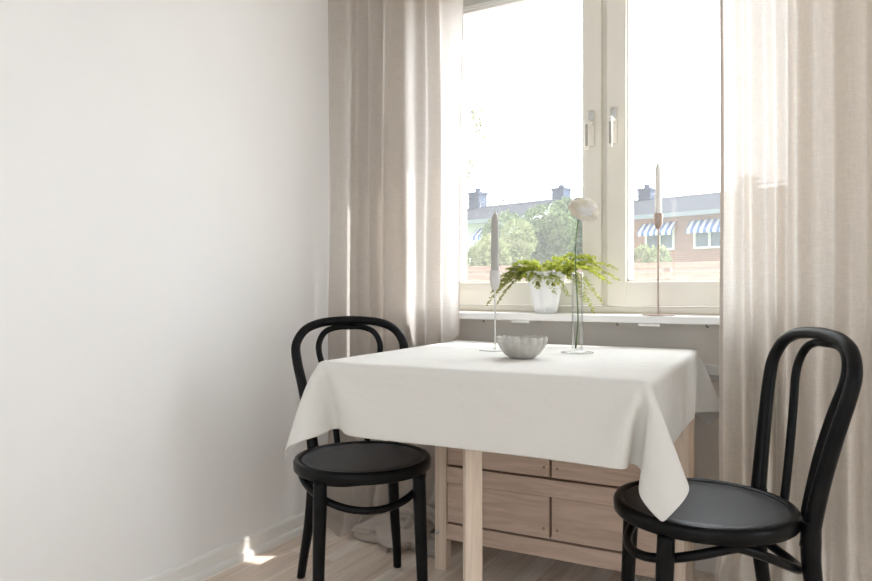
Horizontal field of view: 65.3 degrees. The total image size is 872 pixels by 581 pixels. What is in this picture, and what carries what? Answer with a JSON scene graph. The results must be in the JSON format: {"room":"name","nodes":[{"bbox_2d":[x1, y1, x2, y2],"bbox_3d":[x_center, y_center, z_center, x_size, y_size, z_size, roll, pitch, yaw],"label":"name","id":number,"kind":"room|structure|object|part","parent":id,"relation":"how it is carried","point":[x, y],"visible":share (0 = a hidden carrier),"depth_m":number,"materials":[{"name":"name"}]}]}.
{"room":"dining room","nodes":[
{"label":"dining room","id":0,"kind":"room"},
{"bbox_2d":[0,0,329,580],"bbox_3d":[-1.595,-0.345,0.843,0.100,2.550,5.300,0,0,29],"label":"wall","id":1,"kind":"structure","parent":0,"point":[165,167],"depth_m":2.06,"materials":[{"name":"paint"}]},
{"bbox_2d":[141,511,304,580],"bbox_3d":[-1.564,0.895,0.769,0.026,0.070,5.000,0,0,29],"label":"baseboard","id":2,"kind":"structure","parent":1,"relation":"attached to","point":[199,568],"depth_m":2.31,"materials":[{"name":"white paint"}]},
{"bbox_3d":[1.382,-1.585,1.769,4.133,0.024,0.024,0,0,29],"label":"curtain rod","id":3,"kind":"object","parent":1,"relation":"attached to","visible":0},
{"bbox_2d":[326,0,463,556],"bbox_3d":[-0.207,-0.322,2.569,0.618,2.496,0.281,0,0,29],"label":"curtain","id":4,"kind":"object","parent":3,"relation":"hanging from","point":[395,66],"visible":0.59,"depth_m":2.63,"materials":[{"name":"fabric"}]},
{"bbox_2d":[715,0,871,580],"bbox_3d":[1.083,-0.322,1.849,0.601,2.496,0.220,0,0,29],"label":"curtain","id":5,"kind":"object","parent":3,"relation":"hanging from","point":[796,75],"visible":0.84,"depth_m":1.95,"materials":[{"name":"fabric"}]},
{"bbox_2d":[202,527,714,580],"bbox_3d":[0.475,0.980,-0.326,4.853,0.100,5.300,0,0,29],"label":"floor","id":6,"kind":"structure","parent":0,"point":[355,559],"depth_m":2.28,"materials":[{"name":"brown wood"}]},
{"bbox_2d":[291,316,430,580],"bbox_3d":[-0.227,0.509,2.043,0.403,0.850,0.492,0,0,-16],"label":"bentwood chair","id":7,"kind":"object","parent":6,"relation":"on","point":[366,462],"visible":0.89,"depth_m":1.96,"materials":[{"name":"black paint"}]},
{"bbox_3d":[-0.410,0.712,2.169,0.041,0.446,0.118,0,0,-41],"label":"leg","id":8,"kind":"part","parent":7,"relation":"part of","materials":[{"name":"black paint"}]},
{"bbox_3d":[-0.314,0.724,1.833,0.040,0.413,0.050,0,0,-16],"label":"leg","id":9,"kind":"part","parent":7,"relation":"part of","materials":[{"name":"black paint"}]},
{"bbox_3d":[-0.215,0.496,2.000,0.357,0.016,0.357,0,0,-16],"label":"seat panel","id":10,"kind":"part","parent":7,"relation":"part of","materials":[{"name":"black paint"}]},
{"bbox_3d":[-0.135,0.712,2.246,0.041,0.446,0.118,0,0,10],"label":"leg","id":11,"kind":"part","parent":7,"relation":"part of","materials":[{"name":"black paint"}]},
{"bbox_3d":[-0.044,0.724,1.908,0.040,0.413,0.050,0,0,-16],"label":"leg","id":12,"kind":"part","parent":7,"relation":"part of","materials":[{"name":"black paint"}]},
{"bbox_2d":[435,417,694,580],"bbox_3d":[0.260,0.561,1.978,0.837,0.738,0.840,0,0,27],"label":"table","id":13,"kind":"object","parent":6,"relation":"on","point":[567,502],"visible":0.39,"depth_m":2.09,"materials":[{"name":"brown wood"}]},
{"bbox_3d":[0.023,0.572,2.282,0.042,0.716,0.040,0,0,27],"label":"leg","id":14,"kind":"part","parent":13,"relation":"part of","materials":[{"name":"brown wood"}]},
{"bbox_3d":[0.090,0.572,1.666,0.042,0.716,0.042,0,0,-7],"label":"gate leg","id":15,"kind":"part","parent":13,"relation":"part of","materials":[{"name":"brown wood"}]},
{"bbox_3d":[0.241,0.513,2.272,0.351,0.130,0.205,0,0,27],"label":"drawer","id":16,"kind":"part","parent":13,"relation":"part of","materials":[{"name":"brown wood"}]},
{"bbox_3d":[0.241,0.703,2.272,0.351,0.130,0.205,0,0,27],"label":"drawer","id":17,"kind":"part","parent":13,"relation":"part of","materials":[{"name":"brown wood"}]},
{"bbox_2d":[284,341,718,521],"bbox_3d":[0.263,0.320,1.982,1.042,0.267,1.047,0,0,29],"label":"tablecloth","id":18,"kind":"object","parent":13,"relation":"on","point":[612,407],"visible":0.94,"depth_m":1.60,"materials":[{"name":"white fabric"}]},
{"bbox_2d":[479,270,502,351],"bbox_3d":[0.183,0.062,2.114,0.098,0.248,0.098,0,0,29],"label":"candlestick","id":19,"kind":"object","parent":18,"relation":"on","point":[494,274],"visible":0.85,"depth_m":2.10,"materials":[{"name":"white metal"}]},
{"bbox_2d":[491,212,498,269],"bbox_3d":[0.183,-0.138,2.114,0.025,0.220,0.025,0,0,29],"label":"taper candle","id":20,"kind":"object","parent":19,"relation":"in","point":[495,220],"visible":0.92,"depth_m":2.10,"materials":[{"name":"grey wax"}]},
{"bbox_3d":[0.183,0.090,2.114,0.005,0.185,0.005,0,0,29],"label":"stem","id":21,"kind":"part","parent":19,"relation":"part of","materials":[{"name":"white metal"}]},
{"bbox_2d":[490,270,499,290],"bbox_3d":[0.183,-0.031,2.114,0.033,0.062,0.033,0,0,29],"label":"cup","id":22,"kind":"object","parent":19,"relation":"on","point":[494,274],"depth_m":2.10,"materials":[{"name":"white metal"}]},
{"bbox_2d":[496,335,547,358],"bbox_3d":[0.236,0.156,1.870,0.142,0.060,0.140,0,0,29],"label":"bowl","id":23,"kind":"object","parent":18,"relation":"on","point":[518,346],"visible":1,"depth_m":1.82,"materials":[{"name":"white ceramic"}]},
{"bbox_3d":[0.422,0.067,2.030,0.097,0.238,0.097,0,0,29],"label":"bud vase","id":24,"kind":"object","parent":18,"relation":"on","visible":0},
{"bbox_2d":[568,196,599,347],"bbox_3d":[0.439,-0.053,2.016,0.089,0.451,0.098,0,0,29],"label":"ranunculus","id":25,"kind":"object","parent":24,"relation":"in","point":[583,208],"visible":1,"depth_m":1.99,"materials":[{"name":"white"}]},
{"bbox_3d":[0.422,-0.026,2.030,0.017,0.397,0.013,0,0,29],"label":"stem","id":26,"kind":"part","parent":25,"relation":"part of","materials":[{"name":"green"}]},
{"bbox_3d":[0.353,0.611,2.107,0.705,0.053,0.022,0,0,27],"label":"rail","id":27,"kind":"part","parent":13,"relation":"part of","materials":[{"name":"brown wood"}]},
{"bbox_3d":[0.353,0.800,2.107,0.705,0.052,0.022,0,0,27],"label":"rail","id":28,"kind":"part","parent":13,"relation":"part of","materials":[{"name":"brown wood"}]},
{"bbox_3d":[0.456,0.520,2.306,0.729,0.612,0.012,0,0,27],"label":"panel","id":29,"kind":"part","parent":13,"relation":"part of","materials":[{"name":"brown wood"}]},
{"bbox_3d":[0.556,0.513,2.109,0.344,0.130,0.205,0,0,27],"label":"drawer","id":30,"kind":"part","parent":13,"relation":"part of","materials":[{"name":"brown wood"}]},
{"bbox_3d":[0.556,0.703,2.109,0.344,0.130,0.205,0,0,27],"label":"drawer","id":31,"kind":"part","parent":13,"relation":"part of","materials":[{"name":"brown wood"}]},
{"bbox_3d":[0.688,0.572,1.940,0.042,0.716,0.040,0,0,27],"label":"leg","id":32,"kind":"part","parent":13,"relation":"part of","materials":[{"name":"brown wood"}]},
{"bbox_3d":[0.739,0.520,2.039,0.018,0.612,0.187,0,0,27],"label":"panel","id":33,"kind":"part","parent":13,"relation":"part of","materials":[{"name":"brown wood"}]},
{"bbox_3d":[0.790,0.572,2.138,0.042,0.716,0.040,0,0,27],"label":"leg","id":34,"kind":"part","parent":13,"relation":"part of","materials":[{"name":"brown wood"}]},
{"bbox_2d":[613,327,862,580],"bbox_3d":[0.662,0.509,1.570,0.492,0.850,0.403,0,0,1],"label":"bentwood chair","id":35,"kind":"object","parent":6,"relation":"on","point":[735,518],"visible":0.96,"depth_m":1.48,"materials":[{"name":"black paint"}]},
{"bbox_3d":[0.487,0.724,1.715,0.050,0.413,0.040,0,0,1],"label":"leg","id":36,"kind":"part","parent":35,"relation":"part of","materials":[{"name":"black paint"}]},
{"bbox_3d":[0.480,0.724,1.435,0.050,0.413,0.040,0,0,1],"label":"leg","id":37,"kind":"part","parent":35,"relation":"part of","materials":[{"name":"black paint"}]},
{"bbox_3d":[0.618,0.496,1.571,0.357,0.016,0.357,0,0,1],"label":"seat panel","id":38,"kind":"part","parent":35,"relation":"part of","materials":[{"name":"black paint"}]},
{"bbox_3d":[0.836,0.712,1.708,0.118,0.446,0.041,0,0,-24],"label":"leg","id":39,"kind":"part","parent":35,"relation":"part of","materials":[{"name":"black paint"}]},
{"bbox_3d":[0.829,0.712,1.423,0.118,0.446,0.041,0,0,27],"label":"leg","id":40,"kind":"part","parent":35,"relation":"part of","materials":[{"name":"black paint"}]},
{"bbox_2d":[453,310,719,548],"bbox_3d":[1.729,-0.345,1.895,4.653,2.550,0.200,0,0,29],"label":"wall","id":41,"kind":"structure","parent":0,"point":[702,339],"depth_m":2.36,"materials":[{"name":"paint"}]},
{"bbox_2d":[459,0,719,327],"bbox_3d":[0.618,-0.625,2.415,2.140,1.490,0.247,0,0,29],"label":"window","id":42,"kind":"structure","parent":41,"relation":"in","point":[607,25],"depth_m":2.45,"materials":[{"name":"paint"}]},
{"bbox_2d":[464,0,533,15],"bbox_3d":[0.320,-1.192,2.636,0.504,0.156,0.022,0,0,29],"label":"roller blind","id":43,"kind":"object","parent":42,"relation":"attached to","point":[470,6],"visible":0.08,"depth_m":2.70,"materials":[{"name":"grey fabric"}]},
{"bbox_3d":[0.330,-0.644,2.649,0.656,1.398,0.083,0,0,29],"label":"sash","id":44,"kind":"part","parent":42,"relation":"part of","materials":[{"name":"paint"}]},
{"bbox_2d":[486,251,619,314],"bbox_3d":[0.416,-0.030,2.464,0.495,0.227,0.205,0,0,20],"label":"potted fern","id":45,"kind":"object","parent":42,"relation":"on","point":[545,286],"visible":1,"depth_m":2.42,"materials":[{"name":"green plant"}]},
{"bbox_2d":[526,270,565,313],"bbox_3d":[0.404,0.006,2.479,0.166,0.154,0.165,0,0,29],"label":"pot","id":46,"kind":"object","parent":45,"relation":"attached to","point":[545,299],"depth_m":2.43,"materials":[{"name":"white ceramic"}]},
{"bbox_3d":[0.551,-0.560,2.451,0.023,0.110,0.044,0,0,29],"label":"lever","id":47,"kind":"part","parent":42,"relation":"part of","materials":[{"name":"white metal"}]},
{"bbox_3d":[0.600,0.096,2.385,2.140,0.025,0.177,0,0,29],"label":"sill","id":48,"kind":"part","parent":42,"relation":"part of","materials":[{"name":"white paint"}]},
{"bbox_3d":[0.563,-0.589,2.465,0.024,0.133,0.008,0,0,29],"label":"handle","id":49,"kind":"part","parent":42,"relation":"part of","materials":[{"name":"paint"}]},
{"bbox_3d":[0.624,-0.560,2.410,0.020,0.110,0.044,0,0,29],"label":"lever","id":50,"kind":"part","parent":42,"relation":"part of","materials":[{"name":"white metal"}]},
{"bbox_3d":[0.634,-0.589,2.425,0.024,0.133,0.008,0,0,29],"label":"handle","id":51,"kind":"part","parent":42,"relation":"part of","materials":[{"name":"paint"}]},
{"bbox_2d":[642,213,674,315],"bbox_3d":[0.740,-0.087,2.264,0.104,0.339,0.104,0,0,29],"label":"candlestick","id":52,"kind":"object","parent":42,"relation":"on","point":[658,217],"visible":0.99,"depth_m":2.26,"materials":[{"name":"dusty pink painted metal"}]},
{"bbox_3d":[0.740,-0.063,2.264,0.006,0.286,0.006,0,0,29],"label":"stem","id":53,"kind":"part","parent":52,"relation":"part of","materials":[{"name":"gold metal"}]},
{"bbox_2d":[655,161,661,212],"bbox_3d":[0.740,-0.329,2.264,0.022,0.202,0.022,0,0,29],"label":"taper candle","id":54,"kind":"object","parent":52,"relation":"in","point":[658,171],"visible":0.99,"depth_m":2.25,"materials":[{"name":"white wax"}]},
{"bbox_2d":[654,213,662,228],"bbox_3d":[0.740,-0.230,2.264,0.029,0.052,0.029,0,0,29],"label":"cup","id":55,"kind":"object","parent":52,"relation":"on","point":[658,217],"depth_m":2.25,"materials":[{"name":"gold metal"}]},
{"bbox_3d":[0.916,-0.644,2.318,0.652,1.398,0.083,0,0,29],"label":"sash","id":56,"kind":"part","parent":42,"relation":"part of","materials":[{"name":"paint"}]},
{"bbox_2d":[483,527,716,573],"bbox_3d":[1.688,0.895,1.795,4.627,0.070,0.014,0,0,29],"label":"baseboard","id":57,"kind":"structure","parent":41,"relation":"attached to","point":[707,565],"depth_m":2.24,"materials":[{"name":"white paint"}]},
{"bbox_2d":[704,364,718,379],"bbox_3d":[1.674,0.268,1.798,4.653,0.052,0.022,0,0,29],"label":"trim","id":58,"kind":"structure","parent":41,"relation":"attached to","point":[712,369],"depth_m":2.22,"materials":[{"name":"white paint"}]},
{"label":"outside","id":59,"kind":"structure","parent":0,"visible":0},
{"bbox_3d":[13.955,3.630,29.788,85.000,0.200,54.400,0,0,29],"label":"ground","id":60,"kind":"structure","parent":59,"visible":0},
{"bbox_2d":[467,104,491,186],"bbox_3d":[0.014,0.230,7.561,1.383,6.602,0.413,0,0,33],"label":"birch tree","id":61,"kind":"object","parent":60,"relation":"on","point":[472,111],"visible":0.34,"depth_m":7.33,"materials":[{"name":"brown plant"}]},
{"bbox_2d":[467,217,537,265],"bbox_3d":[1.005,1.195,10.473,1.124,4.672,1.142,0,0,-19],"label":"bush","id":62,"kind":"object","parent":60,"relation":"on","point":[480,254],"visible":0.45,"depth_m":10.35,"materials":[{"name":"green plant"}]},
{"bbox_2d":[467,188,576,265],"bbox_3d":[-0.540,-0.150,27.444,12.580,7.360,3.810,0,0,43],"label":"house","id":63,"kind":"structure","parent":60,"relation":"on","point":[478,212],"depth_m":23.79,"materials":[{"name":"brick"},{"name":"roofing"},{"name":"glass"}]},
{"bbox_3d":[-0.605,-3.112,27.374,12.280,0.345,0.050,0,0,43],"label":"ridge rail","id":64,"kind":"part","parent":63,"relation":"part of","materials":[{"name":"grey"}]},
{"bbox_2d":[551,185,571,206],"bbox_3d":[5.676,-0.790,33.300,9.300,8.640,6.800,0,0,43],"label":"chimney","id":65,"kind":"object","parent":63,"relation":"attached to","point":[557,193],"visible":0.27,"depth_m":32.75,"materials":[{"name":"brick"}]},
{"bbox_2d":[480,203,577,264],"bbox_3d":[1.617,0.963,12.245,1.718,5.135,1.723,0,0,-13],"label":"bush","id":66,"kind":"object","parent":60,"relation":"on","point":[554,240],"visible":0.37,"depth_m":11.80,"materials":[{"name":"green plant"}]},
{"bbox_2d":[546,196,581,260],"bbox_3d":[3.002,0.735,14.961,1.822,5.592,1.152,0,0,11],"label":"bush","id":67,"kind":"object","parent":60,"relation":"on","point":[562,204],"visible":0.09,"depth_m":14.66,"materials":[{"name":"green plant"}]},
{"bbox_2d":[467,267,719,305],"bbox_3d":[1.996,1.615,7.601,11.000,3.830,0.320,0,0,29],"label":"wall","id":68,"kind":"structure","parent":60,"relation":"on","point":[698,269],"depth_m":7.26,"materials":[{"name":"beige"}]},
{"bbox_2d":[581,184,719,262],"bbox_3d":[12.681,-0.255,21.581,14.700,7.570,6.810,0,0,43],"label":"house","id":69,"kind":"structure","parent":60,"relation":"on","point":[690,228],"depth_m":22.01,"materials":[{"name":"brick"}]},
{"bbox_3d":[7.394,-1.765,22.452,0.880,0.750,0.020,0,0,43],"label":"pane","id":70,"kind":"part","parent":69,"relation":"part of","materials":[{"name":"clear glass"}]},
{"bbox_3d":[12.617,-3.462,21.511,14.400,0.345,0.050,0,0,43],"label":"ridge rail","id":71,"kind":"part","parent":69,"relation":"part of","materials":[{"name":"grey"}]},
{"bbox_3d":[8.597,-1.765,21.337,0.880,0.750,0.020,0,0,43],"label":"pane","id":72,"kind":"part","parent":69,"relation":"part of","materials":[{"name":"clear glass"}]},
{"bbox_2d":[634,244,672,262],"bbox_3d":[3.619,1.361,11.505,0.762,4.341,0.806,0,0,16],"label":"bush","id":73,"kind":"object","parent":60,"relation":"on","point":[650,256],"visible":0.16,"depth_m":11.34,"materials":[{"name":"green plant"}]},
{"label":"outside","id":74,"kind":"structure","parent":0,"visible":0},
{"bbox_3d":[1.146,1.095,4.062,16.000,0.170,3.000,0,0,29],"label":"terrace","id":75,"kind":"object","parent":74,"visible":0},
{"bbox_2d":[467,261,719,279],"bbox_3d":[0.962,0.403,5.416,12.700,1.215,0.082,0,0,29],"label":"wooden fence","id":76,"kind":"object","parent":75,"relation":"on","point":[667,274],"visible":0.06,"depth_m":4.97,"materials":[{"name":"brown wood"}]},
{"bbox_3d":[1.708,0.405,5.008,0.050,1.210,0.060,0,0,29],"label":"post","id":77,"kind":"part","parent":76,"relation":"part of","materials":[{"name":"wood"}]}
]}

